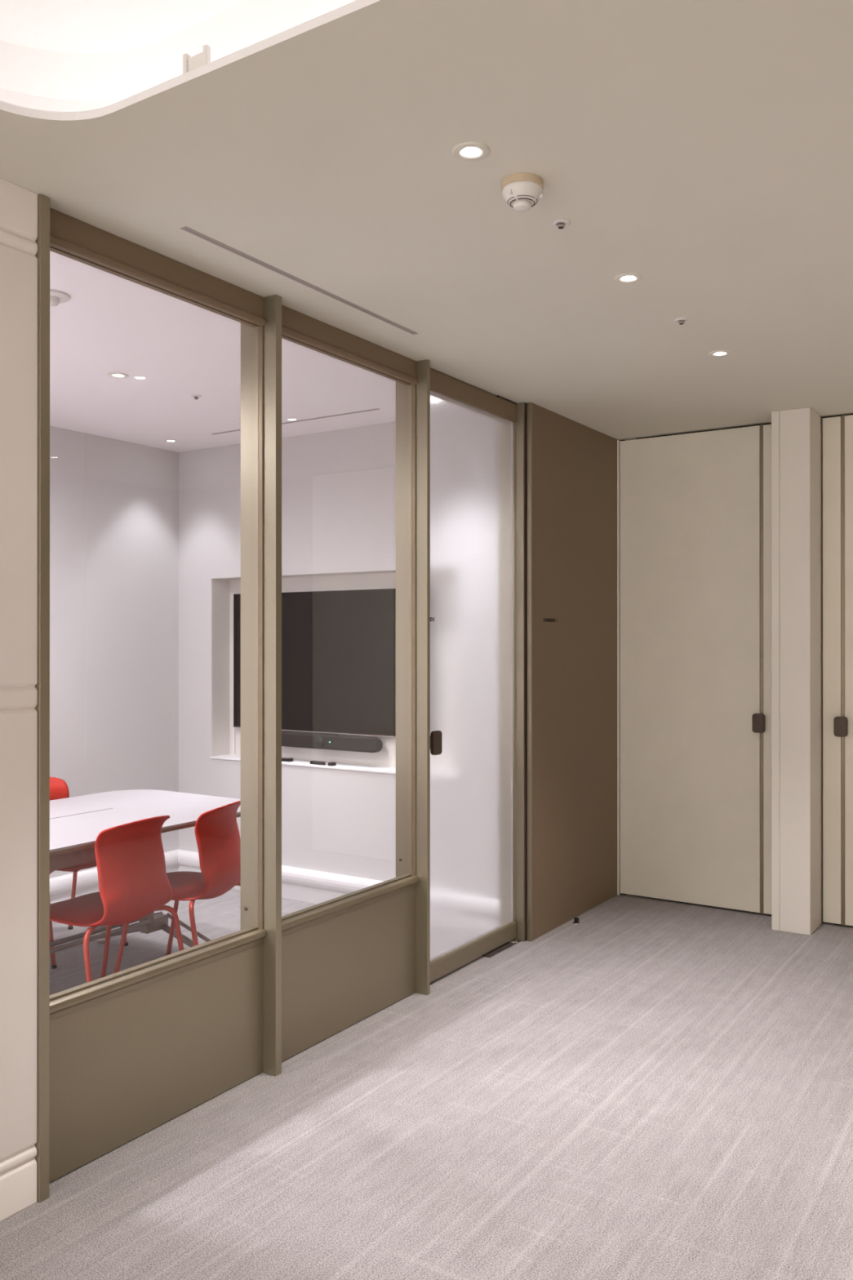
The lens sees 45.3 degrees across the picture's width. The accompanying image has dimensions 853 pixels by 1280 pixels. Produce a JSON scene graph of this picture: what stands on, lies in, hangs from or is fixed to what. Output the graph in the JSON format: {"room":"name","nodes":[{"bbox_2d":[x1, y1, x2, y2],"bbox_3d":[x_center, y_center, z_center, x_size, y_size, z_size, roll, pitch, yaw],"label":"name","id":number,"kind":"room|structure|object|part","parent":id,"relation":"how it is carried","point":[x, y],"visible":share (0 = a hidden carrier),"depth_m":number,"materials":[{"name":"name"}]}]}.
{"room":"office","nodes":[
{"label":"office","id":0,"kind":"room"},
{"bbox_2d":[0,177,37,1221],"bbox_3d":[-2.807,0.149,0.107,0.110,2.700,6.332,0,0,33],"label":"wall","id":1,"kind":"structure","parent":0,"point":[18,205],"depth_m":2.68,"materials":[{"name":"beige paint"}]},
{"bbox_2d":[34,194,49,1202],"bbox_3d":[-1.091,0.155,2.791,0.160,2.699,0.037,0,0,33],"label":"post","id":2,"kind":"object","parent":1,"relation":"attached to","point":[42,686],"visible":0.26,"depth_m":2.74,"materials":[{"name":"brown metal"}]},
{"bbox_2d":[48,208,266,1182],"bbox_3d":[-0.835,0.153,3.185,0.078,2.695,0.913,0,0,33],"label":"panel","id":3,"kind":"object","parent":2,"relation":"attached to","point":[133,1050],"depth_m":3.13,"materials":[{"name":"brown metal"}]},
{"bbox_3d":[-0.843,1.264,3.187,0.060,0.474,0.913,0,0,33],"label":"panel","id":4,"kind":"part","parent":3,"relation":"part of","materials":[{"name":"brown metal"}]},
{"bbox_3d":[-0.817,1.044,3.171,0.005,0.019,0.913,0,0,33],"label":"trim","id":5,"kind":"part","parent":3,"relation":"part of","materials":[{"name":"brown metal"}]},
{"bbox_3d":[-0.830,1.018,3.180,0.066,0.033,0.913,0,0,33],"label":"sill","id":6,"kind":"part","parent":3,"relation":"part of","materials":[{"name":"brown metal"}]},
{"bbox_2d":[49,426,178,878],"bbox_3d":[-2.926,0.158,4.483,0.116,2.700,5.150,0,0,33],"label":"wall","id":7,"kind":"structure","parent":0,"point":[114,503],"depth_m":6.03,"materials":[{"name":"paint"}]},
{"bbox_2d":[49,849,177,903],"bbox_3d":[-2.908,1.414,4.368,0.042,0.186,4.980,0,0,33],"label":"baseboard","id":8,"kind":"structure","parent":7,"relation":"attached to","point":[60,887],"depth_m":5.81,"materials":[{"name":"paint"}]},
{"bbox_2d":[49,250,395,452],"bbox_3d":[-1.887,-1.234,3.903,2.494,0.080,5.300,0,0,33],"label":"ceiling","id":9,"kind":"structure","parent":0,"point":[170,349],"depth_m":4.60,"materials":[{"name":"paint"}]},
{"bbox_2d":[49,288,70,306],"bbox_3d":[-1.300,-1.175,3.538,0.124,0.039,0.124,0,0,33],"label":"ceiling sensor","id":10,"kind":"object","parent":9,"relation":"attached to","point":[56,297],"visible":0.56,"depth_m":3.52,"materials":[{"name":"white plastic"}]},
{"bbox_2d":[107,372,128,378],"bbox_3d":[-1.387,-1.190,4.596,0.088,0.005,0.088,0,0,33],"label":"recessed light","id":11,"kind":"object","parent":9,"relation":"in","point":[114,375],"visible":1,"depth_m":4.59,"materials":[{"name":"paint"}]},
{"bbox_2d":[164,439,176,442],"bbox_3d":[-1.524,-1.187,6.087,0.068,0.005,0.068,0,0,33],"label":"recessed light","id":12,"kind":"object","parent":9,"relation":"in","point":[166,440],"visible":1,"depth_m":6.08,"materials":[{"name":"paint"}]},
{"bbox_2d":[191,394,201,399],"bbox_3d":[-1.124,-1.183,4.983,0.052,0.016,0.052,0,0,33],"label":"sprinkler head","id":13,"kind":"object","parent":9,"relation":"attached to","point":[194,396],"visible":1,"depth_m":4.97},
{"bbox_2d":[210,429,240,434],"bbox_3d":[-1.143,-1.189,5.834,0.221,0.005,0.023,0,0,33],"label":"ceiling vent","id":14,"kind":"object","parent":9,"relation":"in","point":[237,429],"depth_m":5.84,"materials":[{"name":"grey metal"}]},
{"bbox_2d":[281,408,379,424],"bbox_3d":[-0.522,-1.190,5.433,0.663,0.005,0.024,0,0,33],"label":"ceiling vent","id":15,"kind":"object","parent":9,"relation":"in","point":[308,419],"depth_m":5.42,"materials":[{"name":"grey metal"}]},
{"bbox_2d":[178,421,395,881],"bbox_3d":[-0.523,0.160,5.984,2.520,2.700,0.320,0,0,33],"label":"wall","id":16,"kind":"structure","parent":0,"point":[339,486],"depth_m":5.91,"materials":[{"name":"paint"}]},
{"bbox_2d":[177,848,383,904],"bbox_3d":[-0.603,1.417,5.818,2.336,0.186,0.042,0,0,33],"label":"baseboard","id":17,"kind":"structure","parent":16,"relation":"attached to","point":[313,886],"depth_m":5.86,"materials":[{"name":"paint"}]},
{"bbox_2d":[209,569,395,773],"bbox_3d":[-0.543,0.174,5.910,1.773,1.114,0.186,0,0,33],"label":"niche","id":18,"kind":"object","parent":16,"relation":"attached to","point":[225,739],"visible":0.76,"depth_m":6.21,"materials":[{"name":"paint"}]},
{"bbox_2d":[281,757,293,761],"bbox_3d":[-0.863,0.710,6.083,0.150,0.020,0.040,0,0,30],"label":"remote control","id":19,"kind":"object","parent":18,"relation":"on","point":[283,759],"visible":0.53,"depth_m":6.05,"materials":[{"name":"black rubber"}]},
{"bbox_3d":[-0.549,0.725,5.900,1.773,0.012,0.166,0,0,33],"label":"niche sill","id":20,"kind":"part","parent":18,"relation":"part of","materials":[{"name":"paint"}]},
{"bbox_2d":[232,588,395,737],"bbox_3d":[-0.579,0.128,5.996,1.474,0.832,0.042,0,0,33],"label":"wall screen","id":21,"kind":"object","parent":18,"relation":"attached to","point":[339,646],"visible":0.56,"depth_m":5.94,"materials":[{"name":"black glass"}]},
{"bbox_2d":[310,760,336,765],"bbox_3d":[-0.597,0.709,5.888,0.170,0.020,0.041,0,0,35],"label":"remote control","id":22,"kind":"object","parent":18,"relation":"on","point":[316,762],"visible":1,"depth_m":5.87,"materials":[{"name":"black plastic"}]},
{"bbox_2d":[281,731,382,752],"bbox_3d":[-0.600,0.592,5.966,0.830,0.084,0.112,0,0,33],"label":"soundbar","id":23,"kind":"object","parent":18,"relation":"attached to","point":[310,740],"visible":0.8,"depth_m":5.89,"materials":[{"name":"plastic"}]},
{"bbox_2d":[0,0,852,439],"bbox_3d":[-0.206,-1.199,0.880,3.700,0.001,10.450,0,0,33],"label":"ceiling","id":24,"kind":"structure","parent":0,"point":[702,150],"depth_m":2.70,"materials":[{"name":"paint"}]},
{"bbox_2d":[0,0,380,120],"bbox_3d":[-0.648,-1.350,0.396,2.975,0.300,3.516,0,0,33],"label":"cove","id":25,"kind":"object","parent":24,"relation":"attached to","point":[60,60],"visible":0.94,"depth_m":2.42,"materials":[{"name":"paint"}]},
{"bbox_2d":[182,44,210,74],"bbox_3d":[-0.492,-1.240,2.187,0.072,0.044,0.014,0,0,33],"label":"bracket","id":26,"kind":"object","parent":25,"relation":"on","point":[189,63],"visible":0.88,"depth_m":2.19,"materials":[{"name":"white plastic"}]},
{"bbox_2d":[180,226,417,334],"bbox_3d":[-0.374,-1.193,3.470,0.023,0.002,1.220,0,0,33],"label":"ceiling vent","id":27,"kind":"object","parent":24,"relation":"in","point":[185,228],"visible":1,"depth_m":3.36,"materials":[{"name":"grey metal"}]},
{"bbox_2d":[452,141,489,160],"bbox_3d":[0.109,-1.194,2.497,0.092,0.005,0.092,0,0,33],"label":"recessed light","id":28,"kind":"object","parent":24,"relation":"in","point":[465,151],"visible":1,"depth_m":2.49,"materials":[{"name":"paint"}]},
{"bbox_2d":[501,173,543,212],"bbox_3d":[0.251,-1.160,2.669,0.110,0.071,0.110,0,0,33],"label":"smoke detector","id":29,"kind":"object","parent":24,"relation":"attached to","point":[522,192],"visible":1,"depth_m":2.63,"materials":[{"name":"plastic"}]},
{"bbox_2d":[551,218,570,229],"bbox_3d":[0.385,-1.187,2.922,0.052,0.016,0.052,0,0,33],"label":"sprinkler head","id":30,"kind":"object","parent":24,"relation":"attached to","point":[560,224],"visible":1,"depth_m":2.91},
{"bbox_2d":[613,272,642,283],"bbox_3d":[0.665,-1.192,3.367,0.092,0.005,0.092,0,0,33],"label":"recessed light","id":31,"kind":"object","parent":24,"relation":"in","point":[626,277],"visible":1,"depth_m":3.36,"materials":[{"name":"paint"}]},
{"bbox_2d":[674,317,688,324],"bbox_3d":[0.951,-1.185,3.806,0.052,0.016,0.052,0,0,33],"label":"sprinkler head","id":32,"kind":"object","parent":24,"relation":"attached to","point":[681,321],"visible":1,"depth_m":3.80},
{"bbox_2d":[708,350,731,356],"bbox_3d":[1.221,-1.190,4.246,0.092,0.005,0.092,0,0,33],"label":"recessed light","id":33,"kind":"object","parent":24,"relation":"in","point":[717,353],"visible":1,"depth_m":4.24,"materials":[{"name":"paint"}]},
{"bbox_2d":[0,888,852,1279],"bbox_3d":[-1.256,1.527,1.554,6.200,0.050,10.450,0,0,33],"label":"floor","id":34,"kind":"structure","parent":0,"point":[642,1088],"depth_m":3.11,"materials":[{"name":"carpet"}]},
{"bbox_2d":[49,777,128,968],"bbox_3d":[-1.805,1.100,5.003,0.514,0.822,0.526,0,0,33],"label":"chair","id":35,"kind":"object","parent":34,"relation":"on","point":[59,789],"visible":0.09,"depth_m":5.17,"materials":[{"name":"red plastic"}]},
{"bbox_3d":[-1.770,1.293,4.806,0.055,0.435,0.267,0,0,-19],"label":"leg","id":36,"kind":"part","parent":35,"relation":"part of","materials":[{"name":"red metal"}]},
{"bbox_3d":[-1.815,1.295,5.202,0.058,0.432,0.302,0,0,-11],"label":"leg","id":37,"kind":"part","parent":35,"relation":"part of","materials":[{"name":"red metal"}]},
{"bbox_2d":[49,815,183,982],"bbox_3d":[-1.286,1.098,4.072,0.515,0.822,0.526,0,0,30],"label":"chair","id":38,"kind":"object","parent":34,"relation":"on","point":[134,883],"visible":0.94,"depth_m":3.95,"materials":[{"name":"red plastic"}]},
{"bbox_3d":[-1.266,1.292,3.873,0.058,0.432,0.302,0,0,-14],"label":"leg","id":39,"kind":"part","parent":38,"relation":"part of","materials":[{"name":"red metal"}]},
{"bbox_3d":[-1.331,1.292,4.266,0.055,0.435,0.267,0,0,-22],"label":"leg","id":40,"kind":"part","parent":38,"relation":"part of","materials":[{"name":"red metal"}]},
{"bbox_3d":[-1.104,1.293,4.154,0.302,0.432,0.058,0,0,-16],"label":"leg","id":41,"kind":"part","parent":38,"relation":"part of","materials":[{"name":"red metal"}]},
{"bbox_2d":[49,789,240,953],"bbox_3d":[-1.765,1.140,4.109,1.000,0.733,2.405,0,0,33],"label":"meeting table","id":42,"kind":"object","parent":34,"relation":"on","point":[76,823],"visible":0.5,"depth_m":4.59,"materials":[{"name":"white laminate"}]},
{"bbox_3d":[-1.886,0.838,3.940,0.850,0.077,1.470,0,0,33],"label":"under frame","id":43,"kind":"part","parent":42,"relation":"part of","materials":[{"name":"wood"}]},
{"bbox_3d":[-1.316,1.075,4.803,0.060,0.547,0.040,0,0,33],"label":"leg","id":44,"kind":"part","parent":42,"relation":"part of","materials":[{"name":"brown metal"}]},
{"bbox_2d":[113,800,240,973],"bbox_3d":[-1.038,1.099,4.455,0.514,0.822,0.526,0,0,18],"label":"chair","id":45,"kind":"object","parent":34,"relation":"on","point":[217,835],"visible":0.58,"depth_m":4.34,"materials":[{"name":"red plastic"}]},
{"bbox_3d":[-1.214,1.292,4.359,0.267,0.435,0.056,0,0,-20],"label":"leg","id":46,"kind":"part","parent":45,"relation":"part of","materials":[{"name":"red metal"}]},
{"bbox_3d":[-1.122,1.293,4.636,0.055,0.435,0.267,0,0,-34],"label":"leg","id":47,"kind":"part","parent":45,"relation":"part of","materials":[{"name":"red metal"}]},
{"bbox_3d":[-0.980,1.293,4.264,0.058,0.432,0.302,0,0,-26],"label":"leg","id":48,"kind":"part","parent":45,"relation":"part of","materials":[{"name":"red metal"}]},
{"bbox_2d":[240,294,281,1075],"bbox_3d":[-0.580,0.156,3.581,0.160,2.699,0.046,0,0,33],"label":"post","id":49,"kind":"object","parent":34,"relation":"on","point":[260,855],"visible":0.84,"depth_m":3.56,"materials":[{"name":"brown metal"}]},
{"bbox_2d":[281,305,419,1061],"bbox_3d":[-0.316,0.155,3.986,0.078,2.695,0.931,0,0,33],"label":"panel","id":50,"kind":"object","parent":49,"relation":"attached to","point":[347,958],"depth_m":3.95,"materials":[{"name":"brown metal"}]},
{"bbox_3d":[-0.324,1.266,3.989,0.060,0.474,0.931,0,0,33],"label":"panel","id":51,"kind":"part","parent":50,"relation":"part of","materials":[{"name":"brown metal"}]},
{"bbox_3d":[-0.298,1.045,3.973,0.005,0.019,0.931,0,0,33],"label":"trim","id":52,"kind":"part","parent":50,"relation":"part of","materials":[{"name":"brown metal"}]},
{"bbox_3d":[-0.311,1.020,3.982,0.066,0.033,0.931,0,0,33],"label":"sill","id":53,"kind":"part","parent":50,"relation":"part of","materials":[{"name":"brown metal"}]},
{"bbox_2d":[395,359,430,995],"bbox_3d":[-0.059,0.158,4.387,0.160,2.699,0.037,0,0,33],"label":"post","id":54,"kind":"object","parent":34,"relation":"on","point":[412,401],"visible":0.83,"depth_m":4.37,"materials":[{"name":"brown metal"}]},
{"bbox_2d":[481,938,520,957],"bbox_3d":[0.359,1.504,4.996,0.068,0.010,0.315,0,0,33],"label":"threshold","id":55,"kind":"object","parent":34,"relation":"on","point":[513,942],"depth_m":4.98,"materials":[{"name":"silver metal"}]},
{"bbox_2d":[572,917,580,924],"bbox_3d":[0.799,1.494,5.439,0.042,0.030,0.042,0,0,33],"label":"door stop","id":56,"kind":"object","parent":34,"relation":"on","point":[576,922],"visible":1,"depth_m":5.43,"materials":[{"name":"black metal"}]},
{"bbox_3d":[0.799,1.492,5.439,0.026,0.025,0.026,0,0,33],"label":"stop post","id":57,"kind":"part","parent":56,"relation":"part of","materials":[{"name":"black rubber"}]},
{"bbox_2d":[526,403,617,940],"bbox_3d":[0.794,0.160,5.626,0.102,2.700,1.140,0,0,33],"label":"wall","id":58,"kind":"structure","parent":0,"point":[575,464],"depth_m":5.53,"materials":[{"name":"paint"}]},
{"bbox_2d":[430,368,516,982],"bbox_3d":[0.185,0.150,4.772,0.150,2.683,0.883,0,0,33],"label":"door","id":59,"kind":"structure","parent":58,"relation":"in","point":[471,427],"depth_m":4.78,"materials":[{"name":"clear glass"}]},
{"bbox_3d":[0.042,0.446,4.433,0.022,0.104,0.066,0,0,33],"label":"handle","id":60,"kind":"part","parent":59,"relation":"part of","materials":[{"name":"brown metal"}]},
{"bbox_3d":[0.163,-1.187,4.789,0.097,0.008,0.883,0,0,33],"label":"head frame","id":61,"kind":"part","parent":59,"relation":"part of","materials":[{"name":"brown metal"}]},
{"bbox_3d":[0.196,1.452,4.761,0.038,0.081,0.877,0,0,33],"label":"rail","id":62,"kind":"part","parent":59,"relation":"part of","materials":[{"name":"brown metal"}]},
{"bbox_2d":[512,402,532,942],"bbox_3d":[0.447,0.159,5.152,0.178,2.699,0.034,0,0,33],"label":"door frame","id":63,"kind":"structure","parent":58,"relation":"attached to","point":[522,427],"depth_m":5.12,"materials":[{"name":"brown metal"}]},
{"bbox_3d":[0.433,0.159,5.160,0.146,2.699,0.032,0,0,33],"label":"jamb post","id":64,"kind":"part","parent":63,"relation":"part of","materials":[{"name":"brown metal"}]},
{"bbox_3d":[0.517,0.159,5.120,0.026,2.699,0.012,0,0,33],"label":"edge trim","id":65,"kind":"part","parent":63,"relation":"part of","materials":[{"name":"brown metal"}]},
{"bbox_2d":[542,617,556,622],"bbox_3d":[0.642,-0.102,5.296,0.001,0.018,0.162,0,0,33],"label":"sign","id":66,"kind":"object","parent":58,"relation":"attached to","point":[546,619],"depth_m":5.29,"materials":[{"name":"black metal"}]},
{"bbox_2d":[617,440,621,895],"bbox_3d":[1.141,0.162,6.064,0.018,2.696,0.033,0,0,33],"label":"trim","id":67,"kind":"structure","parent":58,"relation":"attached to","point":[619,893],"depth_m":6.05,"materials":[{"name":"brown metal"}]},
{"bbox_2d":[620,413,852,927],"bbox_3d":[2.599,0.159,5.213,3.700,2.700,0.122,0,0,33],"label":"wall","id":68,"kind":"structure","parent":0,"point":[847,414],"depth_m":5.46,"materials":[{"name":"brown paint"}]},
{"bbox_2d":[620,424,772,914],"bbox_3d":[1.536,0.160,5.784,0.941,2.699,0.071,0,0,33],"label":"door","id":69,"kind":"structure","parent":68,"relation":"in","point":[695,508],"depth_m":5.80,"materials":[{"name":"beige wood"}]},
{"bbox_3d":[1.813,0.455,5.575,0.066,0.104,0.023,0,0,33],"label":"handle","id":70,"kind":"part","parent":69,"relation":"part of","materials":[{"name":"brown metal"}]},
{"bbox_3d":[1.898,0.160,5.576,0.108,2.676,0.026,0,0,33],"label":"panel","id":71,"kind":"part","parent":69,"relation":"part of","materials":[{"name":"beige wood"}]},
{"bbox_2d":[771,407,822,935],"bbox_3d":[1.956,0.160,5.389,0.194,2.699,0.280,0,0,33],"label":"wall pier","id":72,"kind":"object","parent":68,"relation":"attached to","point":[796,433],"visible":1,"depth_m":5.28,"materials":[{"name":"beige paint"}]},
{"bbox_2d":[822,414,852,925],"bbox_3d":[2.504,0.159,5.157,0.962,2.684,0.071,0,0,33],"label":"door","id":73,"kind":"structure","parent":68,"relation":"in","point":[837,432],"depth_m":5.38,"materials":[{"name":"beige wood"}]},
{"bbox_3d":[2.151,0.159,5.412,0.092,2.676,0.026,0,0,33],"label":"panel","id":74,"kind":"part","parent":73,"relation":"part of","materials":[{"name":"beige wood"}]},
{"bbox_3d":[2.169,0.454,5.345,0.066,0.104,0.023,0,0,33],"label":"handle","id":75,"kind":"part","parent":73,"relation":"part of","materials":[{"name":"brown metal"}]}
]}

